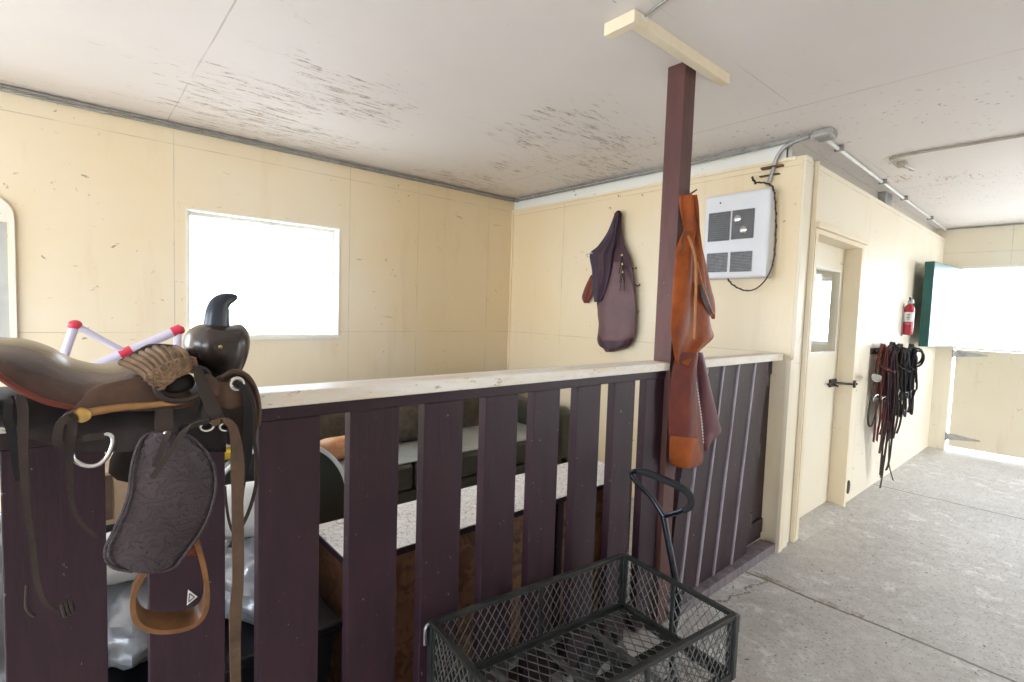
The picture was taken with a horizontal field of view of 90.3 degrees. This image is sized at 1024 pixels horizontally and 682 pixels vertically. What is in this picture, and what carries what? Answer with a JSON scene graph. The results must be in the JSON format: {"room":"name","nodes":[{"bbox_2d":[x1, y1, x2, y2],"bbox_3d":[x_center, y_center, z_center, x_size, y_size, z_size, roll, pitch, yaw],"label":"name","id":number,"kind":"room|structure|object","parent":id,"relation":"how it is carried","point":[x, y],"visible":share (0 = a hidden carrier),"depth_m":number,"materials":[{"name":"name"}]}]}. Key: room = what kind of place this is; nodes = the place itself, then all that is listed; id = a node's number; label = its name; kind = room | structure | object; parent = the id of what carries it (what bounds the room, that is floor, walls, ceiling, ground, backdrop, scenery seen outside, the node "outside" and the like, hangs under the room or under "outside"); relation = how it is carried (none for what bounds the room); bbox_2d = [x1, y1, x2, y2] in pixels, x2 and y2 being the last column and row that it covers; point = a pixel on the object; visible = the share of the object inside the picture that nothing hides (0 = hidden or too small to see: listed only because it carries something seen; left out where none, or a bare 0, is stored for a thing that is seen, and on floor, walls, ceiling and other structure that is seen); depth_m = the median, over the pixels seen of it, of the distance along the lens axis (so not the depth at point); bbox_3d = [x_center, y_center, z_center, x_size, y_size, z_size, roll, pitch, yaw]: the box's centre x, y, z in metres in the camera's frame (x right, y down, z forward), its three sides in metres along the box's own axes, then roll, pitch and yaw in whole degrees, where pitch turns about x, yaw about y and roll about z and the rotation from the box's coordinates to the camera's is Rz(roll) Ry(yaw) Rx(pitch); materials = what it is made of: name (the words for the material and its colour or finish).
{"room":"farm building","nodes":[
{"label":"farm building","id":0,"kind":"room"},
{"bbox_2d":[0,87,513,511],"bbox_3d":[-0.880,-0.130,4.571,11.156,2.593,0.140,-1,5,-41],"label":"wall","id":1,"kind":"structure","parent":0,"point":[98,202],"depth_m":3.47,"materials":[{"name":"paint"}]},
{"bbox_2d":[0,198,16,337],"bbox_3d":[-3.211,-0.317,2.506,1.115,0.940,0.153,-1,5,-41],"label":"window","id":2,"kind":"structure","parent":1,"relation":"in","point":[6,213],"depth_m":2.81,"materials":[{"name":"paint"}]},
{"bbox_2d":[0,222,9,336],"bbox_3d":[-2.852,-0.273,2.794,0.139,0.760,0.019,0,4,-26],"label":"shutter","id":3,"kind":"object","parent":2,"relation":"attached to","point":[4,284],"depth_m":2.81,"materials":[{"name":"white"}]},
{"bbox_2d":[182,207,340,340],"bbox_3d":[-1.794,-0.448,3.728,1.073,0.872,0.137,-1,5,-41],"label":"window","id":4,"kind":"structure","parent":1,"relation":"in","point":[334,261],"depth_m":3.82,"materials":[{"name":"paint"}]},
{"bbox_2d":[0,0,1023,228],"bbox_3d":[1.510,-1.246,1.800,11.176,0.120,7.314,-1,5,-41],"label":"ceiling","id":5,"kind":"structure","parent":0,"point":[516,99],"depth_m":2.48,"materials":[{"name":"paint"}]},
{"bbox_2d":[0,84,518,201],"bbox_3d":[-2.353,-1.362,3.010,6.442,0.039,0.100,-1,5,-41],"label":"conduit","id":6,"kind":"object","parent":5,"relation":"attached to","point":[1,85],"visible":0.96,"depth_m":3.41,"materials":[{"name":"grey metal"}]},
{"bbox_2d":[642,0,667,20],"bbox_3d":[0.561,-1.208,1.818,0.038,0.018,0.275,0,4,-33],"label":"fitting","id":7,"kind":"object","parent":5,"relation":"attached to","point":[644,16],"visible":0.74,"depth_m":1.87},
{"bbox_2d":[519,133,811,200],"bbox_3d":[0.943,-1.314,4.044,0.024,0.040,2.646,-1,5,-41],"label":"conduit","id":8,"kind":"object","parent":5,"relation":"attached to","point":[767,145],"visible":0.85,"depth_m":3.87,"materials":[{"name":"grey metal"}]},
{"bbox_2d":[604,9,729,86],"bbox_3d":[0.684,-1.210,2.169,0.745,0.050,0.142,-1,5,-41],"label":"batten","id":9,"kind":"object","parent":5,"relation":"attached to","point":[633,20],"visible":1,"depth_m":2.03,"materials":[{"name":"paint"}]},
{"bbox_2d":[812,127,837,141],"bbox_3d":[1.855,-1.222,3.021,0.120,0.050,0.105,-1,5,-41],"label":"junction box","id":10,"kind":"object","parent":5,"relation":"attached to","point":[829,133],"visible":1,"depth_m":2.99,"materials":[{"name":"metal"}]},
{"bbox_2d":[825,140,946,230],"bbox_3d":[3.480,-1.265,4.516,4.316,0.036,0.052,-1,5,-42],"label":"conduit","id":11,"kind":"object","parent":5,"relation":"attached to","point":[837,148],"visible":0.98,"depth_m":3.94,"materials":[{"name":"metal"}]},
{"bbox_2d":[889,134,1023,170],"bbox_3d":[3.294,-1.162,2.838,0.348,0.055,1.925,-1,5,-41],"label":"conduit","id":12,"kind":"object","parent":5,"relation":"attached to","point":[902,164],"visible":1,"depth_m":3.25,"materials":[{"name":"grey metal"}]},
{"bbox_2d":[947,223,1023,229],"bbox_3d":[6.043,-1.208,4.856,0.015,0.016,2.960,-1,5,-41],"label":"conduit","id":13,"kind":"object","parent":5,"relation":"attached to","point":[1015,223],"visible":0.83,"depth_m":5.69,"materials":[{"name":"grey metal"}]},
{"bbox_2d":[509,155,803,543],"bbox_3d":[0.890,0.008,4.234,0.090,2.474,2.707,-1,5,-41],"label":"wall","id":14,"kind":"structure","parent":0,"point":[551,325],"depth_m":4.04,"materials":[{"name":"paint"}]},
{"bbox_2d":[507,212,513,369],"bbox_3d":[-0.029,-0.081,5.211,0.012,2.474,0.020,-1,5,-41],"label":"trim","id":15,"kind":"structure","parent":14,"relation":"attached to","point":[512,227],"depth_m":5.18,"materials":[{"name":"paint"}]},
{"bbox_2d":[514,143,787,209],"bbox_3d":[0.899,-1.289,4.193,0.054,0.119,2.607,-1,5,-41],"label":"trim","id":16,"kind":"structure","parent":14,"relation":"attached to","point":[767,154],"depth_m":3.95,"materials":[{"name":"paint"}]},
{"bbox_2d":[512,156,795,211],"bbox_3d":[0.877,-1.218,4.143,0.014,0.019,2.664,-1,5,-41],"label":"trim","id":17,"kind":"structure","parent":14,"relation":"attached to","point":[793,157],"depth_m":3.89,"materials":[{"name":"paint"}]},
{"bbox_2d":[704,188,776,279],"bbox_3d":[1.491,-0.694,3.372,0.116,0.558,0.436,-1,5,-41],"label":"wall heater","id":18,"kind":"object","parent":14,"relation":"attached to","point":[739,227],"visible":0.98,"depth_m":3.31,"materials":[{"name":"metal"}]},
{"bbox_2d":[706,252,727,272],"bbox_3d":[1.380,-0.528,3.434,0.005,0.128,0.144,-1,5,-41],"label":"grille","id":19,"kind":"object","parent":18,"relation":"attached to","point":[716,262],"depth_m":3.43,"materials":[{"name":"grey metal"}]},
{"bbox_2d":[707,211,730,241],"bbox_3d":[1.389,-0.766,3.418,0.005,0.192,0.150,-1,5,-41],"label":"grille","id":20,"kind":"object","parent":18,"relation":"attached to","point":[718,222],"depth_m":3.42,"materials":[{"name":"grey metal"}]},
{"bbox_2d":[729,251,751,271],"bbox_3d":[1.487,-0.516,3.311,0.005,0.131,0.141,-1,5,-41],"label":"grille","id":21,"kind":"object","parent":18,"relation":"attached to","point":[739,261],"depth_m":3.31,"materials":[{"name":"grey metal"}]},
{"bbox_2d":[731,208,754,239],"bbox_3d":[1.494,-0.757,3.298,0.005,0.189,0.144,-1,5,-41],"label":"grille","id":22,"kind":"object","parent":18,"relation":"attached to","point":[742,219],"depth_m":3.29,"materials":[{"name":"grey metal"}]},
{"bbox_2d":[727,176,776,291],"bbox_3d":[1.558,-0.693,3.284,0.047,0.747,0.305,-1,5,-41],"label":"cable","id":23,"kind":"object","parent":18,"relation":"hanging from","point":[753,180],"visible":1,"depth_m":3.18,"materials":[{"name":"black rubber"}]},
{"bbox_2d":[759,135,809,186],"bbox_3d":[1.697,-1.115,3.182,0.042,0.269,0.293,-1,4,-38],"label":"conduit","id":24,"kind":"object","parent":14,"relation":"attached to","point":[774,166],"visible":0.94,"depth_m":3.20,"materials":[{"name":"grey metal"}]},
{"bbox_2d":[775,359,794,552],"bbox_3d":[1.711,0.724,3.198,0.054,1.222,0.023,-1,5,-41],"label":"trim","id":25,"kind":"structure","parent":14,"relation":"attached to","point":[790,362],"depth_m":3.18,"materials":[{"name":"paint"}]},
{"bbox_3d":[0.858,-1.044,4.124,0.081,0.025,0.065,-1,5,-41],"label":"nail","id":26,"kind":"object","parent":14,"relation":"attached to","visible":0},
{"bbox_2d":[582,210,639,351],"bbox_3d":[0.789,-0.482,4.174,0.080,1.152,0.617,-1,4,-39],"label":"bag","id":27,"kind":"object","parent":26,"relation":"hanging from","point":[611,281],"visible":1,"depth_m":4.11,"materials":[{"name":"leather"}]},
{"bbox_2d":[509,447,1023,681],"bbox_3d":[1.421,1.461,1.962,11.176,0.120,7.314,-1,5,-41],"label":"floor","id":28,"kind":"structure","parent":0,"point":[922,577],"depth_m":2.78,"materials":[{"name":"concrete"}]},
{"bbox_2d":[0,512,114,532],"bbox_3d":[-1.595,0.973,1.938,0.610,0.660,0.402,-1,5,-41],"label":"base cabinet","id":29,"kind":"object","parent":28,"relation":"on","point":[109,528],"visible":0.02,"depth_m":1.81,"materials":[{"name":"black wood"}]},
{"bbox_2d":[105,455,127,524],"bbox_3d":[-1.526,0.552,1.887,0.240,0.190,0.253,-1,5,-41],"label":"cardboard box","id":30,"kind":"object","parent":29,"relation":"on","point":[116,491],"visible":0.06,"depth_m":1.82,"materials":[{"name":"beige cardboard"}]},
{"bbox_2d":[60,320,184,363],"bbox_3d":[-1.482,0.628,1.672,0.704,1.394,0.040,-1,5,-41],"label":"rack","id":31,"kind":"object","parent":28,"relation":"on","point":[74,326],"visible":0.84,"depth_m":1.73,"materials":[{"name":"white plastic"}]},
{"bbox_2d":[108,593,341,681],"bbox_3d":[-1.112,1.102,1.500,1.010,0.485,0.600,-1,5,-41],"label":"storage tote","id":32,"kind":"object","parent":28,"relation":"on","point":[329,621],"visible":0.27,"depth_m":1.51,"materials":[{"name":"black plastic"}]},
{"bbox_2d":[0,513,5,681],"bbox_3d":[-1.308,0.643,1.270,0.256,0.441,0.454,-1,5,-41],"label":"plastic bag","id":33,"kind":"object","parent":32,"relation":"on","point":[2,641],"visible":0.06,"depth_m":1.16,"materials":[{"name":"silver plastic"}]},
{"bbox_2d":[107,576,147,670],"bbox_3d":[-1.070,0.755,1.438,0.282,0.215,0.428,-1,5,-41],"label":"plastic bag","id":34,"kind":"object","parent":32,"relation":"on","point":[127,644],"visible":0.23,"depth_m":1.29,"materials":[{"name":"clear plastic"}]},
{"bbox_2d":[106,532,137,584],"bbox_3d":[-1.109,0.611,1.471,0.296,0.100,0.305,-1,5,-41],"label":"pillow","id":35,"kind":"object","parent":34,"relation":"on","point":[113,576],"visible":0.06,"depth_m":1.34,"materials":[{"name":"white fabric"}]},
{"bbox_2d":[225,536,253,624],"bbox_3d":[-0.837,0.745,1.655,0.335,0.224,0.451,-1,5,-41],"label":"plastic bag","id":36,"kind":"object","parent":32,"relation":"on","point":[248,590],"visible":0.2,"depth_m":1.52,"materials":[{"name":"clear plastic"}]},
{"bbox_2d":[225,481,253,539],"bbox_3d":[-0.907,0.569,1.719,0.324,0.174,0.281,-1,5,-41],"label":"pillow","id":37,"kind":"object","parent":36,"relation":"on","point":[249,525],"visible":0.15,"depth_m":1.62,"materials":[{"name":"white fabric"}]},
{"bbox_2d":[225,631,333,681],"bbox_3d":[-1.113,1.115,1.501,0.977,0.460,0.568,-1,5,-41],"label":"tub","id":38,"kind":"object","parent":32,"relation":"in","point":[325,640],"depth_m":1.57,"materials":[{"name":"black plastic"}]},
{"bbox_2d":[225,447,343,523],"bbox_3d":[-1.129,0.843,2.313,0.610,0.904,0.532,-1,5,-41],"label":"chair","id":39,"kind":"object","parent":28,"relation":"on","point":[331,492],"visible":0.12,"depth_m":2.24,"materials":[{"name":"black leather"}]},
{"bbox_2d":[0,360,669,681],"bbox_3d":[-0.603,0.735,1.296,3.370,1.236,0.107,-1,5,-41],"label":"fence","id":40,"kind":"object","parent":28,"relation":"on","point":[48,646],"depth_m":1.43,"materials":[{"name":"red paint"}]},
{"bbox_2d":[0,293,261,681],"bbox_3d":[-0.905,0.298,0.987,0.721,0.810,0.580,-1,5,-41],"label":"saddle","id":41,"kind":"object","parent":40,"relation":"on","point":[160,423],"visible":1,"depth_m":0.92,"materials":[{"name":"leather"}]},
{"bbox_2d":[187,590,196,604],"bbox_3d":[-0.717,0.572,1.142,0.020,0.035,0.003,-1,5,-41],"label":"sticker","id":42,"kind":"object","parent":40,"relation":"attached to","point":[191,596],"visible":1,"depth_m":1.14,"materials":[{"name":"white paper"}]},
{"bbox_2d":[320,396,569,504],"bbox_3d":[-0.697,0.781,3.949,2.450,0.860,0.970,-1,5,-41],"label":"sofa","id":43,"kind":"object","parent":28,"relation":"on","point":[331,425],"visible":0.07,"depth_m":3.71,"materials":[{"name":"fabric"}]},
{"bbox_2d":[320,436,344,459],"bbox_3d":[-1.132,0.701,3.342,0.300,0.150,0.140,-1,5,-41],"label":"throw cushion","id":44,"kind":"object","parent":43,"relation":"on","point":[335,446],"visible":0.32,"depth_m":3.27,"materials":[{"name":"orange fabric"}]},
{"bbox_2d":[320,413,344,439],"bbox_3d":[-1.353,0.577,3.657,0.673,0.460,0.220,-1,5,-41],"label":"cushion","id":45,"kind":"object","parent":43,"relation":"on","point":[331,425],"depth_m":3.59,"materials":[{"name":"brown fabric"}]},
{"bbox_2d":[398,463,412,491],"bbox_3d":[-1.110,0.878,3.384,0.673,0.183,0.650,-1,5,-41],"label":"seat cushion","id":46,"kind":"object","parent":43,"relation":"on","point":[405,470],"depth_m":3.32,"materials":[{"name":"leather"}]},
{"bbox_2d":[399,405,418,441],"bbox_3d":[-0.769,0.581,3.821,0.380,0.340,0.131,-1,5,-41],"label":"throw cushion","id":47,"kind":"object","parent":43,"relation":"on","point":[408,415],"visible":0.23,"depth_m":3.75,"materials":[{"name":"brown fabric"}]},
{"bbox_2d":[411,450,477,487],"bbox_3d":[-0.594,0.869,3.833,0.673,0.183,0.650,-1,5,-41],"label":"seat cushion","id":48,"kind":"object","parent":43,"relation":"on","point":[469,457],"depth_m":3.64,"materials":[{"name":"fabric"}]},
{"bbox_2d":[463,398,478,427],"bbox_3d":[-0.322,0.557,4.554,0.673,0.460,0.220,-1,5,-41],"label":"cushion","id":49,"kind":"object","parent":43,"relation":"on","point":[470,406],"depth_m":4.39,"materials":[{"name":"brown fabric"}]},
{"bbox_2d":[516,440,525,464],"bbox_3d":[-0.079,0.859,4.281,0.673,0.183,0.650,-1,5,-41],"label":"seat cushion","id":50,"kind":"object","parent":43,"relation":"on","point":[521,444],"depth_m":3.99,"materials":[{"name":"fabric"}]},
{"bbox_2d":[318,461,634,681],"bbox_3d":[-0.056,1.008,2.274,1.549,0.650,0.349,-1,5,-41],"label":"table","id":51,"kind":"object","parent":28,"relation":"on","point":[331,534],"visible":0.16,"depth_m":1.97,"materials":[{"name":"brown wood"}]},
{"bbox_2d":[423,468,739,681],"bbox_3d":[0.261,0.954,1.598,1.009,0.855,0.572,-1,5,-41],"label":"cart","id":52,"kind":"object","parent":28,"relation":"on","point":[606,659],"visible":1,"depth_m":1.71,"materials":[{"name":"metal"}]},
{"bbox_2d":[652,62,695,623],"bbox_3d":[0.729,0.053,2.387,0.090,2.593,0.090,-1,5,-41],"label":"support post","id":53,"kind":"object","parent":28,"relation":"on","point":[681,77],"visible":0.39,"depth_m":2.33,"materials":[{"name":"paint"}]},
{"bbox_2d":[667,353,782,619],"bbox_3d":[1.200,0.711,2.853,1.205,1.256,0.133,-1,5,-41],"label":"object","id":54,"kind":"object","parent":53,"relation":"attached to","point":[710,541],"visible":0.82,"depth_m":2.82,"materials":[{"name":"red paint"}]},
{"bbox_3d":[0.835,-0.686,2.382,0.115,0.025,0.117,-1,5,-41],"label":"nail","id":55,"kind":"object","parent":53,"relation":"attached to","visible":0},
{"bbox_2d":[668,194,720,468],"bbox_3d":[0.916,-0.028,2.420,0.544,1.276,0.077,-1,5,-41],"label":"leather chaps","id":56,"kind":"object","parent":55,"relation":"hanging from","point":[693,426],"visible":1,"depth_m":2.32,"materials":[{"name":"orange leather"}]},
{"bbox_2d":[798,501,849,540],"bbox_3d":[2.248,1.312,3.743,0.928,0.018,0.168,-1,5,-41],"label":"doorstep","id":57,"kind":"object","parent":28,"relation":"on","point":[828,512],"depth_m":3.76,"materials":[{"name":"concrete"}]},
{"bbox_3d":[-1.491,0.913,2.656,0.370,0.700,0.350,-1,5,-41],"label":"stool","id":58,"kind":"object","parent":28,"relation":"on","visible":0},
{"bbox_2d":[225,444,242,459],"bbox_3d":[-1.474,0.498,2.641,0.390,0.130,0.400,-1,5,-41],"label":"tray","id":59,"kind":"object","parent":58,"relation":"on","point":[228,447],"visible":0.02,"depth_m":2.47,"materials":[{"name":"yellow plastic"}]},
{"bbox_2d":[787,160,944,542],"bbox_3d":[3.397,0.063,4.684,4.280,2.474,0.090,-1,5,-41],"label":"wall","id":60,"kind":"structure","parent":0,"point":[897,252],"depth_m":4.41,"materials":[{"name":"paint"}]},
{"bbox_2d":[782,155,812,548],"bbox_3d":[1.785,0.098,3.211,0.094,2.474,0.017,-1,5,-41],"label":"trim","id":61,"kind":"structure","parent":60,"relation":"attached to","point":[807,169],"depth_m":3.18,"materials":[{"name":"paint"}]},
{"bbox_2d":[790,161,819,542],"bbox_3d":[1.894,0.097,3.299,0.015,2.474,0.027,-1,5,-41],"label":"trim","id":62,"kind":"structure","parent":60,"relation":"attached to","point":[817,163],"depth_m":3.29,"materials":[{"name":"paint"}]},
{"bbox_2d":[800,241,844,516],"bbox_3d":[2.215,0.293,3.759,0.928,2.008,0.046,-1,5,-41],"label":"door","id":63,"kind":"structure","parent":60,"relation":"in","point":[823,364],"depth_m":3.89,"materials":[{"name":"paint"}]},
{"bbox_2d":[811,278,831,343],"bbox_3d":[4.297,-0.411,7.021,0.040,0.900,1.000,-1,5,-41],"label":"window","id":64,"kind":"structure","parent":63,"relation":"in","point":[817,279],"depth_m":7.03,"materials":[{"name":"paint"}]},
{"bbox_2d":[827,378,857,387],"bbox_3d":[2.540,0.330,3.975,0.313,0.060,0.113,1,4,-18],"label":"bolt","id":65,"kind":"object","parent":63,"relation":"attached to","point":[832,382],"visible":1,"depth_m":3.96,"materials":[{"name":"metal"}]},
{"bbox_2d":[795,227,864,540],"bbox_3d":[2.238,0.280,3.732,1.028,2.078,0.198,-1,5,-41],"label":"trim","id":66,"kind":"structure","parent":60,"relation":"attached to","point":[854,251],"depth_m":3.99,"materials":[{"name":"paint"}]},
{"bbox_2d":[816,221,868,244],"bbox_3d":[2.344,-0.751,3.586,1.065,0.040,0.024,-1,5,-41],"label":"trim","id":67,"kind":"structure","parent":60,"relation":"attached to","point":[819,224],"depth_m":3.50,"materials":[{"name":"paint"}]},
{"bbox_2d":[847,480,849,493],"bbox_3d":[2.732,1.186,4.139,0.070,0.108,0.008,-1,5,-41],"label":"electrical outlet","id":68,"kind":"object","parent":60,"relation":"attached to","point":[848,481],"visible":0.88,"depth_m":4.13,"materials":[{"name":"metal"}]},
{"bbox_2d":[786,142,936,233],"bbox_3d":[3.380,-1.233,4.619,4.354,0.119,0.035,-1,5,-41],"label":"trim","id":69,"kind":"structure","parent":60,"relation":"attached to","point":[797,149],"depth_m":3.82,"materials":[{"name":"paint"}]},
{"bbox_2d":[878,191,891,206],"bbox_3d":[3.260,-1.227,4.454,0.200,0.119,0.054,-1,5,-41],"label":"blocking","id":70,"kind":"object","parent":60,"relation":"on","point":[885,197],"visible":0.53,"depth_m":4.39,"materials":[{"name":"grey metal"}]},
{"bbox_2d":[870,347,910,353],"bbox_3d":[3.457,0.081,4.591,1.040,0.052,0.131,-1,5,-41],"label":"rack","id":71,"kind":"object","parent":60,"relation":"attached to","point":[872,350],"visible":0.44,"depth_m":4.34,"materials":[{"name":"metal"}]},
{"bbox_2d":[867,357,880,426],"bbox_3d":[3.036,0.426,4.260,0.193,0.591,0.037,-1,4,-37],"label":"lead rope","id":72,"kind":"object","parent":71,"relation":"hanging from","point":[873,386],"visible":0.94,"depth_m":4.24,"materials":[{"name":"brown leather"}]},
{"bbox_2d":[871,343,889,442],"bbox_3d":[2.977,0.447,4.193,0.588,0.850,0.108,-1,5,-41],"label":"bridle","id":73,"kind":"object","parent":71,"relation":"hanging from","point":[875,378],"visible":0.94,"depth_m":4.29,"materials":[{"name":"leather"}]},
{"bbox_2d":[878,346,895,453],"bbox_3d":[3.193,0.500,4.341,0.170,0.922,0.104,-1,5,-41],"label":"headstall","id":74,"kind":"object","parent":71,"relation":"hanging from","point":[889,418],"visible":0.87,"depth_m":4.31,"materials":[{"name":"red leather"}]},
{"bbox_2d":[879,344,897,477],"bbox_3d":[3.234,0.613,4.387,0.180,1.170,0.104,-1,5,-41],"label":"bridle","id":75,"kind":"object","parent":71,"relation":"hanging from","point":[882,458],"visible":0.62,"depth_m":4.37,"materials":[{"name":"leather"}]},
{"bbox_2d":[889,341,905,368],"bbox_3d":[3.313,0.394,4.466,0.250,0.784,0.112,0,4,-26],"label":"bridle","id":76,"kind":"object","parent":71,"relation":"hanging from","point":[891,342],"visible":0.12,"depth_m":4.42,"materials":[{"name":"black leather"}]},
{"bbox_2d":[879,438,893,487],"bbox_3d":[3.360,0.796,4.536,0.393,0.977,0.037,-1,4,-39],"label":"reins","id":77,"kind":"object","parent":76,"relation":"hanging from","point":[889,438],"visible":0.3,"depth_m":4.59,"materials":[{"name":"black leather"}]},
{"bbox_2d":[890,343,905,438],"bbox_3d":[3.395,0.447,4.488,0.220,0.857,0.104,-1,5,-41],"label":"bridle","id":78,"kind":"object","parent":71,"relation":"hanging from","point":[902,366],"visible":0.57,"depth_m":4.47,"materials":[{"name":"leather"}]},
{"bbox_2d":[895,344,908,415],"bbox_3d":[3.459,0.398,4.619,0.259,0.750,0.113,0,4,-26],"label":"halter","id":79,"kind":"object","parent":71,"relation":"hanging from","point":[907,352],"visible":0.06,"depth_m":4.61,"materials":[{"name":"black leather"}]},
{"bbox_2d":[902,348,917,416],"bbox_3d":[3.676,0.386,4.780,0.231,0.652,0.110,0,4,-25],"label":"halter","id":80,"kind":"object","parent":71,"relation":"hanging from","point":[908,367],"visible":0.32,"depth_m":4.75,"materials":[{"name":"leather"}]},
{"bbox_2d":[902,346,924,414],"bbox_3d":[3.743,0.368,4.790,0.275,0.650,0.109,0,4,-31],"label":"bridle","id":81,"kind":"object","parent":71,"relation":"hanging from","point":[913,359],"visible":0.86,"depth_m":4.75,"materials":[{"name":"black leather"}]},
{"bbox_2d":[899,369,903,409],"bbox_3d":[3.550,0.357,4.688,0.200,0.652,0.104,-1,5,-41],"label":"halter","id":82,"kind":"object","parent":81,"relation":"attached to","point":[903,369],"visible":0.03,"depth_m":4.68,"materials":[{"name":"leather"}]},
{"bbox_2d":[906,343,922,408],"bbox_3d":[3.778,0.345,4.843,0.249,0.651,0.111,0,4,-27],"label":"headstall","id":83,"kind":"object","parent":71,"relation":"hanging from","point":[910,344],"visible":0.29,"depth_m":4.82,"materials":[{"name":"black leather"}]},
{"bbox_2d":[901,297,914,335],"bbox_3d":[3.807,-0.231,4.893,0.118,0.373,0.095,-1,5,-41],"label":"fire extinguisher","id":84,"kind":"object","parent":60,"relation":"attached to","point":[908,313],"visible":1,"depth_m":4.88,"materials":[{"name":"red metal"}]},
{"bbox_2d":[811,223,1023,448],"bbox_3d":[5.632,0.029,5.474,0.130,2.593,7.064,-1,5,-41],"label":"wall","id":85,"kind":"structure","parent":0,"point":[997,245],"depth_m":5.90,"materials":[{"name":"paint"}]},
{"bbox_2d":[918,261,965,346],"bbox_3d":[4.628,-0.370,5.462,1.361,0.875,0.079,-1,4,-39],"label":"door","id":86,"kind":"structure","parent":85,"relation":"in","point":[943,284],"depth_m":5.25,"materials":[{"name":"green paint"}]},
{"bbox_2d":[936,346,1023,352],"bbox_3d":[5.569,0.118,5.517,0.112,0.026,1.640,-1,5,-41],"label":"trim","id":87,"kind":"structure","parent":85,"relation":"attached to","point":[946,347],"depth_m":5.74,"materials":[{"name":"white paint"}]},
{"bbox_2d":[945,349,1023,458],"bbox_3d":[5.602,0.712,5.470,0.071,1.140,1.407,-1,5,-41],"label":"door","id":88,"kind":"structure","parent":85,"relation":"in","point":[987,406],"depth_m":5.73,"materials":[{"name":"beige paint"}]},
{"bbox_2d":[956,264,1023,268],"bbox_3d":[5.621,-0.800,5.362,0.010,0.030,1.540,-1,5,-41],"label":"trim","id":89,"kind":"structure","parent":85,"relation":"attached to","point":[1018,265],"depth_m":5.68,"materials":[{"name":"white paint"}]},
{"label":"outside","id":90,"kind":"structure","parent":0,"visible":0},
{"bbox_2d":[947,366,1023,460],"bbox_3d":[3.625,1.511,5.009,40.000,0.160,32.000,-1,5,-41],"label":"ground","id":91,"kind":"structure","parent":90,"point":[954,366],"depth_m":6.62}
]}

